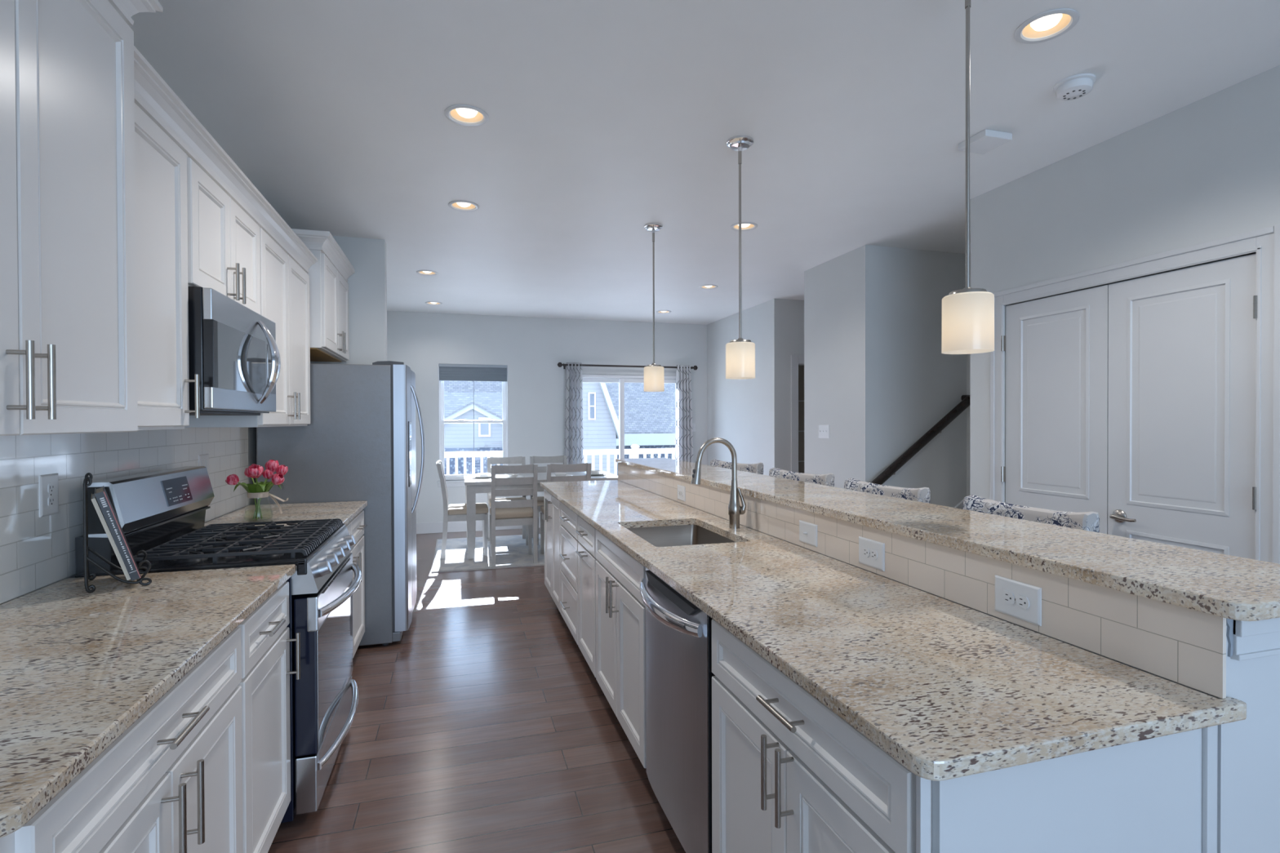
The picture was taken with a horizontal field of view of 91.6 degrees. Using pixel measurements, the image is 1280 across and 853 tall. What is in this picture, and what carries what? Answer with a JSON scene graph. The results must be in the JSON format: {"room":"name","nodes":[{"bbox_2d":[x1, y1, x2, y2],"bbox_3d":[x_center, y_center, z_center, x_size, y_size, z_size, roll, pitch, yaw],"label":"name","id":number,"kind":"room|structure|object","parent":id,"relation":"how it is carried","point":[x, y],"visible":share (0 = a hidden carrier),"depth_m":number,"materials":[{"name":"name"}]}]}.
{"room":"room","nodes":[
{"label":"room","id":0,"kind":"room"},
{"bbox_2d":[0,426,257,604],"bbox_3d":[-1.922,-0.098,2.113,0.158,2.963,11.540,0,1,-16],"label":"wall","id":1,"kind":"structure","parent":0,"point":[36,553],"depth_m":1.96,"materials":[{"name":"white tile"}]},
{"bbox_2d":[38,473,58,517],"bbox_3d":[-1.756,0.203,1.852,0.009,0.122,0.086,0,1,-16],"label":"outlet plate","id":2,"kind":"object","parent":1,"relation":"attached to","point":[48,483],"visible":1,"depth_m":1.84,"materials":[{"name":"white plastic"}]},
{"bbox_2d":[47,482,54,493],"bbox_3d":[-1.754,0.184,1.853,0.004,0.034,0.028,0,1,-16],"label":"receptacle","id":3,"kind":"object","parent":2,"relation":"attached to","point":[51,486],"depth_m":1.85,"materials":[{"name":"white plastic"}]},
{"bbox_2d":[0,0,163,435],"bbox_3d":[-1.337,-0.549,1.127,0.427,1.132,1.001,0,1,-16],"label":"upper cabinet","id":4,"kind":"object","parent":1,"relation":"attached to","point":[68,327],"visible":1,"depth_m":1.33,"materials":[{"name":"paint"}]},
{"bbox_2d":[134,102,199,430],"bbox_3d":[-1.549,-0.443,1.769,0.382,0.909,0.460,0,1,-16],"label":"upper cabinet","id":5,"kind":"object","parent":1,"relation":"attached to","point":[163,381],"visible":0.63,"depth_m":1.85,"materials":[{"name":"paint"}]},
{"bbox_2d":[198,453,208,475],"bbox_3d":[-2.089,0.195,2.983,0.008,0.122,0.118,0,1,-16],"label":"switch plate","id":6,"kind":"object","parent":1,"relation":"attached to","point":[203,460],"visible":0.52,"depth_m":2.98,"materials":[{"name":"white plastic"}]},
{"bbox_2d":[186,155,260,314],"bbox_3d":[-1.724,-0.683,2.359,0.382,0.438,0.767,0,1,-16],"label":"upper cabinet","id":7,"kind":"object","parent":1,"relation":"attached to","point":[224,240],"visible":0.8,"depth_m":2.31,"materials":[{"name":"paint"}]},
{"bbox_2d":[187,285,280,415],"bbox_3d":[-1.675,-0.254,2.375,0.479,0.417,0.758,0,1,-16],"label":"microwave","id":8,"kind":"object","parent":7,"relation":"attached to","point":[233,351],"visible":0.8,"depth_m":2.22,"materials":[{"name":"silver metal"}]},
{"bbox_2d":[133,45,317,273],"bbox_3d":[-1.804,-0.947,2.626,0.382,0.085,2.255,0,1,-16],"label":"crown molding","id":9,"kind":"structure","parent":1,"relation":"attached to","point":[153,95],"depth_m":2.14,"materials":[{"name":"paint"}]},
{"bbox_2d":[184,226,310,427],"bbox_3d":[-1.968,-0.454,3.194,0.382,0.909,0.964,0,1,-16],"label":"upper cabinet","id":10,"kind":"object","parent":1,"relation":"attached to","point":[284,284],"visible":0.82,"depth_m":3.16,"materials":[{"name":"paint"}]},
{"bbox_2d":[291,228,355,361],"bbox_3d":[-2.190,-0.813,4.076,0.457,0.689,0.948,0,1,-16],"label":"upper cabinet","id":11,"kind":"object","parent":1,"relation":"attached to","point":[329,328],"visible":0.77,"depth_m":3.88,"materials":[{"name":"paint"}]},
{"bbox_2d":[310,235,386,364],"bbox_3d":[-2.244,-0.118,4.634,0.664,2.962,0.120,0,1,-16],"label":"wall","id":12,"kind":"structure","parent":0,"point":[367,286],"depth_m":4.63,"materials":[{"name":"paint"}]},
{"bbox_2d":[267,528,685,852],"bbox_3d":[1.179,1.426,2.932,6.700,0.120,11.740,0,1,-16],"label":"floor","id":13,"kind":"structure","parent":0,"point":[487,727],"depth_m":2.66,"materials":[{"name":"brown wood"}]},
{"bbox_2d":[0,627,243,852],"bbox_3d":[-1.206,0.948,1.139,0.669,0.884,0.882,0,1,-16],"label":"base cabinet","id":14,"kind":"object","parent":13,"relation":"on","point":[171,782],"visible":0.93,"depth_m":1.20,"materials":[{"name":"paint"}]},
{"bbox_2d":[0,564,295,838],"bbox_3d":[-1.277,0.489,1.347,0.640,0.030,1.408,0,1,-16],"label":"countertop","id":15,"kind":"structure","parent":14,"relation":"on","point":[79,668],"depth_m":1.28,"materials":[{"name":"stone"}]},
{"bbox_2d":[83,472,151,592],"bbox_3d":[-1.571,0.306,1.871,0.151,0.330,0.198,-1,1,-41],"label":"cookbook stand","id":16,"kind":"object","parent":15,"relation":"on","point":[86,559],"visible":0.95,"depth_m":1.79,"materials":[{"name":"black metal"}]},
{"bbox_2d":[90,493,130,580],"bbox_3d":[-1.578,0.325,1.855,0.086,0.246,0.190,-1,1,-41],"label":"book","id":17,"kind":"object","parent":16,"relation":"on","point":[95,502],"visible":0.77,"depth_m":1.78,"materials":[{"name":"beige paper"}]},
{"bbox_2d":[94,485,141,581],"bbox_3d":[-1.569,0.317,1.867,0.101,0.267,0.208,-1,1,-41],"label":"book","id":18,"kind":"object","parent":16,"relation":"on","point":[100,494],"visible":1,"depth_m":1.79,"materials":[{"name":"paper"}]},
{"bbox_2d":[75,466,361,822],"bbox_3d":[-1.511,0.776,2.429,0.762,1.207,0.778,0,1,-16],"label":"gas range","id":19,"kind":"object","parent":13,"relation":"on","point":[162,513],"visible":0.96,"depth_m":2.20,"materials":[{"name":"silver metal"}]},
{"bbox_2d":[75,523,345,577],"bbox_3d":[-1.564,0.480,2.411,0.654,0.056,0.778,0,1,-16],"label":"cooktop","id":20,"kind":"object","parent":19,"relation":"in","point":[307,563],"depth_m":2.14,"materials":[{"name":"black metal"}]},
{"bbox_2d":[236,582,300,852],"bbox_3d":[-1.399,0.943,1.795,0.669,0.884,0.483,0,1,-16],"label":"base cabinet","id":21,"kind":"object","parent":13,"relation":"on","point":[265,640],"visible":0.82,"depth_m":1.85,"materials":[{"name":"paint"}]},
{"bbox_2d":[256,360,424,646],"bbox_3d":[-1.933,0.478,4.197,0.915,1.776,0.876,0,1,-16],"label":"refrigerator","id":22,"kind":"object","parent":13,"relation":"on","point":[358,443],"visible":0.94,"depth_m":3.82,"materials":[{"name":"grey metal"}]},
{"bbox_2d":[345,510,367,658],"bbox_3d":[-1.829,0.932,3.257,0.669,0.884,0.967,0,1,-16],"label":"base cabinet","id":23,"kind":"object","parent":13,"relation":"on","point":[356,526],"visible":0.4,"depth_m":3.58,"materials":[{"name":"paint"}]},
{"bbox_2d":[204,501,367,526],"bbox_3d":[-1.837,0.475,3.251,0.640,0.030,0.972,0,1,-16],"label":"countertop","id":24,"kind":"structure","parent":23,"relation":"on","point":[347,511],"depth_m":3.31,"materials":[{"name":"stone"}]},
{"bbox_2d":[247,491,288,514],"bbox_3d":[-1.827,0.388,3.030,0.184,0.146,0.128,0,1,-16],"label":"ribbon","id":25,"kind":"object","parent":24,"relation":"on","point":[262,495],"visible":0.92,"depth_m":3.02,"materials":[{"name":"fabric"}]},
{"bbox_2d":[225,474,256,506],"bbox_3d":[-1.908,0.338,2.981,0.143,0.221,0.089,0,1,-16],"label":"tulip","id":26,"kind":"object","parent":25,"relation":"in","point":[233,479],"visible":0.96,"depth_m":2.97,"materials":[{"name":"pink plant"}]},
{"bbox_2d":[245,463,269,518],"bbox_3d":[-1.825,0.314,2.986,0.094,0.269,0.110,0,0,6],"label":"tulip","id":27,"kind":"object","parent":25,"relation":"in","point":[254,471],"visible":0.99,"depth_m":2.96,"materials":[{"name":"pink plant"}]},
{"bbox_2d":[256,468,273,519],"bbox_3d":[-1.831,0.327,3.049,0.100,0.241,0.090,0,1,-16],"label":"tulip","id":28,"kind":"object","parent":25,"relation":"in","point":[267,473],"visible":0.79,"depth_m":3.04,"materials":[{"name":"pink plant"}]},
{"bbox_2d":[253,459,279,519],"bbox_3d":[-1.839,0.306,3.061,0.110,0.284,0.074,0,1,-25],"label":"tulip","id":29,"kind":"object","parent":25,"relation":"in","point":[271,464],"visible":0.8,"depth_m":3.05,"materials":[{"name":"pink plant"}]},
{"bbox_2d":[254,473,284,518],"bbox_3d":[-1.793,0.338,3.028,0.161,0.221,0.061,0,1,23],"label":"tulip","id":30,"kind":"object","parent":25,"relation":"in","point":[277,478],"visible":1,"depth_m":3.00,"materials":[{"name":"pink plant"}]},
{"bbox_2d":[255,464,288,513],"bbox_3d":[-1.818,0.319,3.067,0.147,0.258,0.072,0,1,-16],"label":"tulip","id":31,"kind":"object","parent":25,"relation":"in","point":[282,468],"visible":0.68,"depth_m":3.06,"materials":[{"name":"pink plant"}]},
{"bbox_2d":[431,533,544,573],"bbox_3d":[-0.920,1.333,6.901,2.585,0.011,1.660,0,1,-16],"label":"area rug","id":32,"kind":"object","parent":13,"relation":"on","point":[511,551],"visible":0.44,"depth_m":6.43,"materials":[{"name":"white fabric"}]},
{"bbox_2d":[435,460,488,559],"bbox_3d":[-1.869,0.849,6.545,0.516,0.972,0.438,0,1,-16],"label":"dining chair","id":33,"kind":"object","parent":32,"relation":"on","point":[458,512],"visible":0.99,"depth_m":6.34,"materials":[{"name":"grey wood"}]},
{"bbox_2d":[448,502,488,515],"bbox_3d":[-1.814,0.867,6.561,0.402,0.060,0.424,0,1,-16],"label":"seat cushion","id":34,"kind":"object","parent":33,"relation":"on","point":[482,508],"depth_m":6.40,"materials":[{"name":"beige fabric"}]},
{"bbox_2d":[487,456,528,545],"bbox_3d":[-1.512,0.843,7.125,0.438,0.972,0.516,0,1,-16],"label":"dining chair","id":35,"kind":"object","parent":32,"relation":"on","point":[518,460],"visible":0.38,"depth_m":7.27,"materials":[{"name":"grey wood"}]},
{"bbox_2d":[488,497,526,507],"bbox_3d":[-1.496,0.862,7.071,0.424,0.060,0.402,0,1,-16],"label":"seat cushion","id":36,"kind":"object","parent":35,"relation":"on","point":[489,498],"depth_m":7.12,"materials":[{"name":"beige fabric"}]},
{"bbox_2d":[489,463,537,566],"bbox_3d":[-1.269,0.850,6.209,0.438,0.972,0.516,0,1,-16],"label":"dining chair","id":37,"kind":"object","parent":32,"relation":"on","point":[503,513],"visible":1,"depth_m":6.03,"materials":[{"name":"grey wood"}]},
{"bbox_2d":[489,506,533,519],"bbox_3d":[-1.285,0.868,6.264,0.424,0.060,0.402,0,1,-16],"label":"seat cushion","id":38,"kind":"object","parent":37,"relation":"on","point":[526,512],"depth_m":6.10,"materials":[{"name":"beige fabric"}]},
{"bbox_2d":[463,471,618,559],"bbox_3d":[-1.085,0.938,6.844,1.630,0.784,0.870,0,1,-16],"label":"dining table","id":39,"kind":"object","parent":32,"relation":"on","point":[473,485],"visible":0.48,"depth_m":6.28,"materials":[{"name":"grey wood"}]},
{"bbox_2d":[471,472,497,478],"bbox_3d":[-1.670,0.524,6.663,0.270,0.048,0.270,0,1,-16],"label":"dinner plate","id":40,"kind":"object","parent":39,"relation":"on","point":[480,475],"visible":0.94,"depth_m":6.62,"materials":[{"name":"white ceramic"}]},
{"bbox_2d":[529,455,567,544],"bbox_3d":[-1.038,0.840,7.265,0.438,0.972,0.516,0,1,-16],"label":"dining chair","id":41,"kind":"object","parent":32,"relation":"on","point":[560,459],"visible":0.22,"depth_m":7.44,"materials":[{"name":"grey wood"}]},
{"bbox_2d":[531,496,543,506],"bbox_3d":[-1.021,0.859,7.210,0.424,0.060,0.402,0,1,-16],"label":"seat cushion","id":42,"kind":"object","parent":41,"relation":"on","point":[540,499],"depth_m":6.99,"materials":[{"name":"beige fabric"}]},
{"bbox_2d":[540,462,591,554],"bbox_3d":[-0.767,0.847,6.357,0.438,0.972,0.516,0,1,-18],"label":"dining chair","id":43,"kind":"object","parent":32,"relation":"on","point":[585,467],"visible":0.29,"depth_m":6.15,"materials":[{"name":"grey wood"}]},
{"bbox_2d":[543,489,561,613],"bbox_3d":[-0.384,0.916,4.597,0.623,0.884,0.786,0,1,-16],"label":"base cabinet","id":44,"kind":"object","parent":13,"relation":"on","point":[551,504],"visible":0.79,"depth_m":4.46,"materials":[{"name":"paint"}]},
{"bbox_2d":[559,502,579,644],"bbox_3d":[-0.184,0.921,3.915,0.623,0.884,0.629,0,1,-16],"label":"base cabinet","id":45,"kind":"object","parent":13,"relation":"on","point":[569,541],"visible":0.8,"depth_m":3.81,"materials":[{"name":"paint"}]},
{"bbox_2d":[575,515,598,677],"bbox_3d":[-0.028,0.925,3.385,0.623,0.884,0.469,0,1,-16],"label":"base cabinet","id":46,"kind":"object","parent":13,"relation":"on","point":[586,552],"visible":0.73,"depth_m":3.30,"materials":[{"name":"paint"}]},
{"bbox_2d":[595,529,646,768],"bbox_3d":[0.158,0.929,2.755,0.623,0.884,0.839,0,1,-16],"label":"base cabinet","id":47,"kind":"object","parent":13,"relation":"on","point":[620,609],"visible":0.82,"depth_m":2.60,"materials":[{"name":"paint"}]},
{"bbox_2d":[639,567,715,852],"bbox_3d":[0.348,0.936,2.052,0.654,0.880,0.606,0,1,-16],"label":"dishwasher","id":48,"kind":"object","parent":13,"relation":"on","point":[679,674],"visible":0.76,"depth_m":1.86,"materials":[{"name":"silver metal"}]},
{"bbox_2d":[710,459,763,475],"bbox_3d":[0.565,0.798,4.255,0.412,1.118,0.470,-1,1,-36],"label":"bar stool","id":49,"kind":"object","parent":13,"relation":"on","point":[757,468],"visible":0.16,"depth_m":4.28,"materials":[{"name":"fabric"}]},
{"bbox_2d":[768,467,834,487],"bbox_3d":[0.784,0.804,3.427,0.412,1.118,0.470,0,1,-28],"label":"bar stool","id":50,"kind":"object","parent":13,"relation":"on","point":[828,479],"visible":0.09,"depth_m":3.46,"materials":[{"name":"fabric"}]},
{"bbox_2d":[844,478,930,503],"bbox_3d":[0.976,0.810,2.743,0.412,1.118,0.470,0,1,-22],"label":"bar stool","id":51,"kind":"object","parent":13,"relation":"on","point":[920,495],"visible":0.12,"depth_m":2.77,"materials":[{"name":"fabric"}]},
{"bbox_2d":[711,619,1217,852],"bbox_3d":[0.579,0.940,1.377,0.654,0.884,0.808,0,1,-16],"label":"base cabinet","id":52,"kind":"object","parent":13,"relation":"on","point":[789,775],"depth_m":1.06,"materials":[{"name":"paint"}]},
{"bbox_2d":[540,480,1246,781],"bbox_3d":[0.121,0.470,2.992,0.659,0.030,4.229,0,1,-16],"label":"countertop","id":53,"kind":"structure","parent":52,"relation":"on","point":[948,690],"depth_m":1.26,"materials":[{"name":"stone"}]},
{"bbox_2d":[626,524,735,546],"bbox_3d":[0.169,0.577,2.724,0.441,0.178,0.653,0,1,-16],"label":"sink","id":54,"kind":"object","parent":53,"relation":"in","point":[682,535],"visible":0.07,"depth_m":3.02,"materials":[{"name":"metal"}]},
{"bbox_2d":[691,437,746,528],"bbox_3d":[0.346,0.253,2.767,0.264,0.407,0.057,0,1,-20],"label":"faucet","id":55,"kind":"object","parent":53,"relation":"on","point":[735,509],"visible":1,"depth_m":2.78,"materials":[{"name":"silver metal"}]},
{"bbox_2d":[962,494,1099,533],"bbox_3d":[1.173,0.815,2.057,0.412,1.118,0.470,0,1,-18],"label":"bar stool","id":56,"kind":"object","parent":13,"relation":"on","point":[1086,521],"visible":0.09,"depth_m":2.07,"materials":[{"name":"fabric"}]},
{"bbox_2d":[386,311,706,523],"bbox_3d":[-1.207,-0.152,8.271,4.706,2.962,0.130,0,1,-16],"label":"wall","id":57,"kind":"structure","parent":0,"point":[532,348],"depth_m":8.13,"materials":[{"name":"paint"}]},
{"bbox_2d":[436,363,508,487],"bbox_3d":[-2.132,-0.017,7.981,0.900,1.553,0.155,0,1,-16],"label":"window","id":58,"kind":"structure","parent":57,"relation":"in","point":[504,420],"depth_m":7.92,"materials":[{"name":"white plastic"}]},
{"bbox_2d":[439,364,506,467],"bbox_3d":[-2.125,-0.134,7.956,0.842,1.316,0.040,0,1,-16],"label":"roller shade","id":59,"kind":"object","parent":58,"relation":"attached to","point":[452,372],"visible":1,"depth_m":7.94,"materials":[{"name":"grey fabric"}]},
{"bbox_2d":[416,517,540,533],"bbox_3d":[-1.239,1.262,8.196,4.586,0.135,0.016,0,1,-16],"label":"baseboard","id":60,"kind":"structure","parent":57,"relation":"attached to","point":[452,526],"depth_m":7.85,"materials":[{"name":"white paint"}]},
{"bbox_2d":[557,362,697,369],"bbox_3d":[-0.143,-0.808,8.454,1.969,0.084,0.108,0,1,-16],"label":"curtain rod","id":61,"kind":"object","parent":57,"relation":"attached to","point":[559,364],"visible":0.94,"depth_m":8.36,"materials":[{"name":"brown metal"}]},
{"bbox_2d":[564,362,583,464],"bbox_3d":[-0.876,0.235,8.227,0.265,2.157,0.091,0,1,-16],"label":"curtain","id":62,"kind":"object","parent":61,"relation":"hanging from","point":[574,446],"visible":0.66,"depth_m":8.22,"materials":[{"name":"fabric"}]},
{"bbox_2d":[675,364,693,462],"bbox_3d":[0.620,0.226,8.664,0.265,2.157,0.092,0,1,-16],"label":"curtain","id":63,"kind":"object","parent":61,"relation":"hanging from","point":[683,411],"visible":0.6,"depth_m":8.65,"materials":[{"name":"grey fabric"}]},
{"bbox_2d":[582,373,675,458],"bbox_3d":[-0.146,0.308,8.584,1.556,2.027,0.125,0,1,-16],"label":"door","id":64,"kind":"structure","parent":57,"relation":"in","point":[621,380],"depth_m":8.52,"materials":[{"name":"white plastic"}]},
{"bbox_2d":[128,0,1279,324],"bbox_3d":[1.168,-1.546,2.907,6.700,0.300,11.740,0,1,-16],"label":"ceiling","id":65,"kind":"structure","parent":0,"point":[608,120],"depth_m":2.78,"materials":[{"name":"paint"}]},
{"bbox_2d":[416,270,438,275],"bbox_3d":[-1.948,-1.465,5.691,0.190,0.125,0.190,0,1,-16],"label":"recessed light","id":66,"kind":"object","parent":65,"relation":"in","point":[428,273],"visible":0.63,"depth_m":5.71,"materials":[{"name":"white paint"}]},
{"bbox_2d":[448,200,479,211],"bbox_3d":[-1.114,-1.453,3.933,0.190,0.125,0.190,0,1,-16],"label":"recessed light","id":67,"kind":"object","parent":65,"relation":"in","point":[459,205],"visible":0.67,"depth_m":3.95,"materials":[{"name":"white paint"}]},
{"bbox_2d":[444,104,488,126],"bbox_3d":[-0.772,-1.444,2.773,0.190,0.125,0.190,0,1,-16],"label":"recessed light","id":68,"kind":"object","parent":65,"relation":"in","point":[461,114],"visible":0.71,"depth_m":2.79,"materials":[{"name":"white paint"}]},
{"bbox_2d":[644,222,664,391],"bbox_3d":[0.096,-0.825,4.359,0.143,1.158,0.143,0,1,-16],"label":"pendant lamp","id":69,"kind":"object","parent":65,"relation":"hanging from","point":[654,376],"visible":1,"depth_m":4.32,"materials":[{"name":"white glass"}]},
{"bbox_2d":[725,135,755,379],"bbox_3d":[0.491,-0.816,3.046,0.143,1.158,0.143,0,1,-16],"label":"pendant lamp","id":70,"kind":"object","parent":65,"relation":"hanging from","point":[740,353],"visible":1,"depth_m":3.00,"materials":[{"name":"white glass"}]},
{"bbox_2d":[730,222,757,231],"bbox_3d":[0.730,-1.463,4.369,0.190,0.125,0.190,0,1,-16],"label":"recessed light","id":71,"kind":"object","parent":65,"relation":"in","point":[745,226],"visible":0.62,"depth_m":4.39,"materials":[{"name":"white paint"}]},
{"bbox_2d":[941,0,994,354],"bbox_3d":[1.000,-0.807,1.899,0.143,1.158,0.143,0,1,-16],"label":"pendant lamp","id":72,"kind":"object","parent":65,"relation":"hanging from","point":[967,313],"visible":1,"depth_m":1.86,"materials":[{"name":"white glass"}]},
{"bbox_2d":[958,128,1012,154],"bbox_3d":[1.673,-1.382,3.020,0.160,0.034,0.170,0,1,-16],"label":"ceiling box","id":73,"kind":"object","parent":65,"relation":"attached to","point":[985,140],"visible":1,"depth_m":2.98,"materials":[{"name":"white plastic"}]},
{"bbox_2d":[1013,8,1079,44],"bbox_3d":[1.410,-1.446,2.159,0.190,0.125,0.190,0,1,-16],"label":"recessed light","id":74,"kind":"object","parent":65,"relation":"in","point":[1047,25],"visible":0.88,"depth_m":2.17,"materials":[{"name":"white paint"}]},
{"bbox_2d":[1053,73,1096,100],"bbox_3d":[1.763,-1.370,2.526,0.144,0.050,0.144,0,1,-16],"label":"smoke detector","id":75,"kind":"object","parent":65,"relation":"attached to","point":[1077,86],"visible":1,"depth_m":2.49,"materials":[{"name":"white plastic"}]},
{"bbox_2d":[706,298,783,475],"bbox_3d":[1.287,-0.158,7.919,0.120,2.962,1.953,0,1,-16],"label":"wall","id":76,"kind":"structure","parent":0,"point":[748,414],"depth_m":7.51,"materials":[{"name":"paint"}]},
{"bbox_2d":[783,298,804,471],"bbox_3d":[2.404,-0.156,7.292,1.670,2.962,0.120,0,1,-16],"label":"wall","id":77,"kind":"structure","parent":0,"point":[793,309],"depth_m":7.02,"materials":[{"name":"paint"}]},
{"bbox_2d":[791,355,804,472],"bbox_3d":[2.135,0.259,7.207,0.929,2.135,0.138,0,1,-16],"label":"trim","id":78,"kind":"structure","parent":77,"relation":"attached to","point":[796,360],"depth_m":7.02,"materials":[{"name":"white paint"}]},
{"bbox_2d":[798,364,804,473],"bbox_3d":[2.122,-0.164,8.285,1.650,2.962,0.100,0,1,-16],"label":"wall","id":79,"kind":"structure","parent":0,"point":[801,368],"depth_m":8.24,"materials":[{"name":"paint"}]},
{"bbox_2d":[804,244,966,507],"bbox_3d":[2.661,-0.143,5.579,2.145,2.962,0.888,0,1,-16],"label":"wall","id":80,"kind":"structure","parent":0,"point":[877,372],"depth_m":5.02,"materials":[{"name":"paint"}]},
{"bbox_2d":[818,424,829,438],"bbox_3d":[1.589,0.044,5.393,0.018,0.118,0.162,0,1,-16],"label":"switch plate","id":81,"kind":"object","parent":80,"relation":"attached to","point":[824,429],"visible":1,"depth_m":5.39,"materials":[{"name":"white plastic"}]},
{"bbox_2d":[870,395,969,484],"bbox_3d":[2.232,0.116,4.941,0.973,0.744,0.098,0,1,-16],"label":"handrail","id":82,"kind":"object","parent":80,"relation":"attached to","point":[891,470],"visible":0.91,"depth_m":4.90,"materials":[{"name":"brown wood"}]},
{"bbox_2d":[617,462,1279,852],"bbox_3d":[0.507,0.838,3.110,0.201,1.058,4.191,0,1,-16],"label":"wall","id":83,"kind":"structure","parent":0,"point":[1183,646],"depth_m":1.23,"materials":[{"name":"beige tile"}]},
{"bbox_2d":[677,484,685,502],"bbox_3d":[0.239,0.389,3.638,0.009,0.086,0.124,0,1,-16],"label":"outlet plate","id":84,"kind":"object","parent":83,"relation":"attached to","point":[681,489],"visible":1,"depth_m":3.62,"materials":[{"name":"white plastic"}]},
{"bbox_2d":[799,520,817,546],"bbox_3d":[0.621,0.399,2.324,0.018,0.080,0.120,0,1,-16],"label":"switch plate","id":85,"kind":"object","parent":83,"relation":"attached to","point":[807,531],"visible":1,"depth_m":2.31,"materials":[{"name":"white plastic"}]},
{"bbox_2d":[858,536,884,571],"bbox_3d":[0.730,0.402,1.970,0.009,0.086,0.124,0,1,-16],"label":"outlet plate","id":86,"kind":"object","parent":83,"relation":"attached to","point":[871,553],"visible":1,"depth_m":1.96,"materials":[{"name":"white plastic"}]},
{"bbox_2d":[862,546,869,557],"bbox_3d":[0.723,0.402,1.988,0.004,0.028,0.034,0,1,-16],"label":"receptacle","id":87,"kind":"object","parent":86,"relation":"attached to","point":[865,550],"depth_m":1.99,"materials":[{"name":"white plastic"}]},
{"bbox_2d":[870,549,877,559],"bbox_3d":[0.734,0.402,1.951,0.004,0.028,0.034,0,1,-16],"label":"receptacle","id":88,"kind":"object","parent":86,"relation":"attached to","point":[873,553],"depth_m":1.95,"materials":[{"name":"white plastic"}]},
{"bbox_2d":[615,457,1279,621],"bbox_3d":[0.602,0.293,3.124,0.429,0.030,4.250,0,1,-16],"label":"countertop","id":89,"kind":"structure","parent":83,"relation":"on","point":[1229,587],"depth_m":1.51,"materials":[{"name":"stone"}]},
{"bbox_2d":[995,574,1041,626],"bbox_3d":[0.881,0.406,1.457,0.009,0.086,0.124,0,1,-16],"label":"outlet plate","id":90,"kind":"object","parent":83,"relation":"attached to","point":[1020,600],"visible":1,"depth_m":1.45,"materials":[{"name":"white plastic"}]},
{"bbox_2d":[1001,591,1014,604],"bbox_3d":[0.873,0.406,1.475,0.004,0.028,0.034,0,1,-16],"label":"receptacle","id":91,"kind":"object","parent":90,"relation":"attached to","point":[1007,597],"depth_m":1.47,"materials":[{"name":"white plastic"}]},
{"bbox_2d":[1015,595,1029,609],"bbox_3d":[0.884,0.406,1.438,0.004,0.028,0.034,0,1,-16],"label":"receptacle","id":92,"kind":"object","parent":90,"relation":"attached to","point":[1022,602],"depth_m":1.44,"materials":[{"name":"white plastic"}]},
{"bbox_2d":[1226,618,1233,657],"bbox_3d":[1.021,0.362,1.079,0.019,0.074,0.005,0,1,-16],"label":"trim","id":93,"kind":"structure","parent":83,"relation":"attached to","point":[1229,623],"depth_m":1.08,"materials":[{"name":"white wood"}]},
{"bbox_2d":[1231,617,1279,661],"bbox_3d":[0.529,0.349,3.108,0.186,0.079,4.200,0,1,-16],"label":"trim","id":94,"kind":"structure","parent":83,"relation":"attached to","point":[1260,638],"depth_m":1.08,"materials":[{"name":"white paint"}]},
{"bbox_2d":[966,253,970,496],"bbox_3d":[2.903,-0.135,4.586,0.100,2.962,1.153,0,1,-16],"label":"wall","id":95,"kind":"structure","parent":0,"point":[968,356],"depth_m":5.11,"materials":[{"name":"paint"}]},
{"bbox_2d":[969,65,1279,502],"bbox_3d":[3.409,-0.106,0.963,0.975,2.962,6.325,0,1,-16],"label":"wall","id":96,"kind":"structure","parent":0,"point":[1206,169],"depth_m":2.92,"materials":[{"name":"paint"}]},
{"bbox_2d":[1000,284,1108,533],"bbox_3d":[2.213,0.327,3.344,0.063,2.048,0.601,0,1,-16],"label":"door","id":97,"kind":"structure","parent":96,"relation":"in","point":[1056,347],"depth_m":3.30,"materials":[{"name":"white paint"}]},
{"bbox_2d":[990,224,1279,564],"bbox_3d":[2.280,0.289,3.048,0.018,2.145,1.360,0,1,-16],"label":"trim","id":98,"kind":"structure","parent":96,"relation":"attached to","point":[1265,242],"depth_m":2.46,"materials":[{"name":"white paint"}]},
{"bbox_2d":[1107,253,1257,559],"bbox_3d":[2.367,0.332,2.758,0.099,2.048,0.603,0,1,-16],"label":"door","id":99,"kind":"structure","parent":96,"relation":"in","point":[1181,406],"depth_m":2.72,"materials":[{"name":"white paint"}]},
{"label":"outside","id":100,"kind":"structure","parent":0,"visible":0},
{"bbox_3d":[-0.863,1.413,10.050,9.000,0.140,3.050,0,1,-16],"label":"deck","id":101,"kind":"object","parent":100,"visible":0},
{"bbox_2d":[444,444,675,475],"bbox_3d":[-1.171,0.839,11.441,6.936,0.985,0.136,0,1,-16],"label":"deck railing","id":102,"kind":"object","parent":101,"relation":"on","point":[634,451],"visible":0.12,"depth_m":11.51,"materials":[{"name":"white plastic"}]},
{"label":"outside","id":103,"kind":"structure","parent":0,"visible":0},
{"bbox_3d":[-9.074,4.163,48.648,130.000,0.300,81.600,0,1,-16],"label":"ground","id":104,"kind":"structure","parent":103,"visible":0},
{"bbox_2d":[444,380,675,475],"bbox_3d":[-4.954,-0.181,25.696,23.600,8.750,14.300,0,1,-16],"label":"neighbor house","id":105,"kind":"structure","parent":104,"relation":"on","point":[649,416],"depth_m":22.91,"materials":[{"name":"stone"}]},
{"bbox_2d":[582,382,625,474],"bbox_3d":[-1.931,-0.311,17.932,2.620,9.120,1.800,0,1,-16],"label":"house","id":106,"kind":"structure","parent":104,"relation":"on","point":[600,420],"depth_m":17.36,"materials":[{"name":"white plastic"}]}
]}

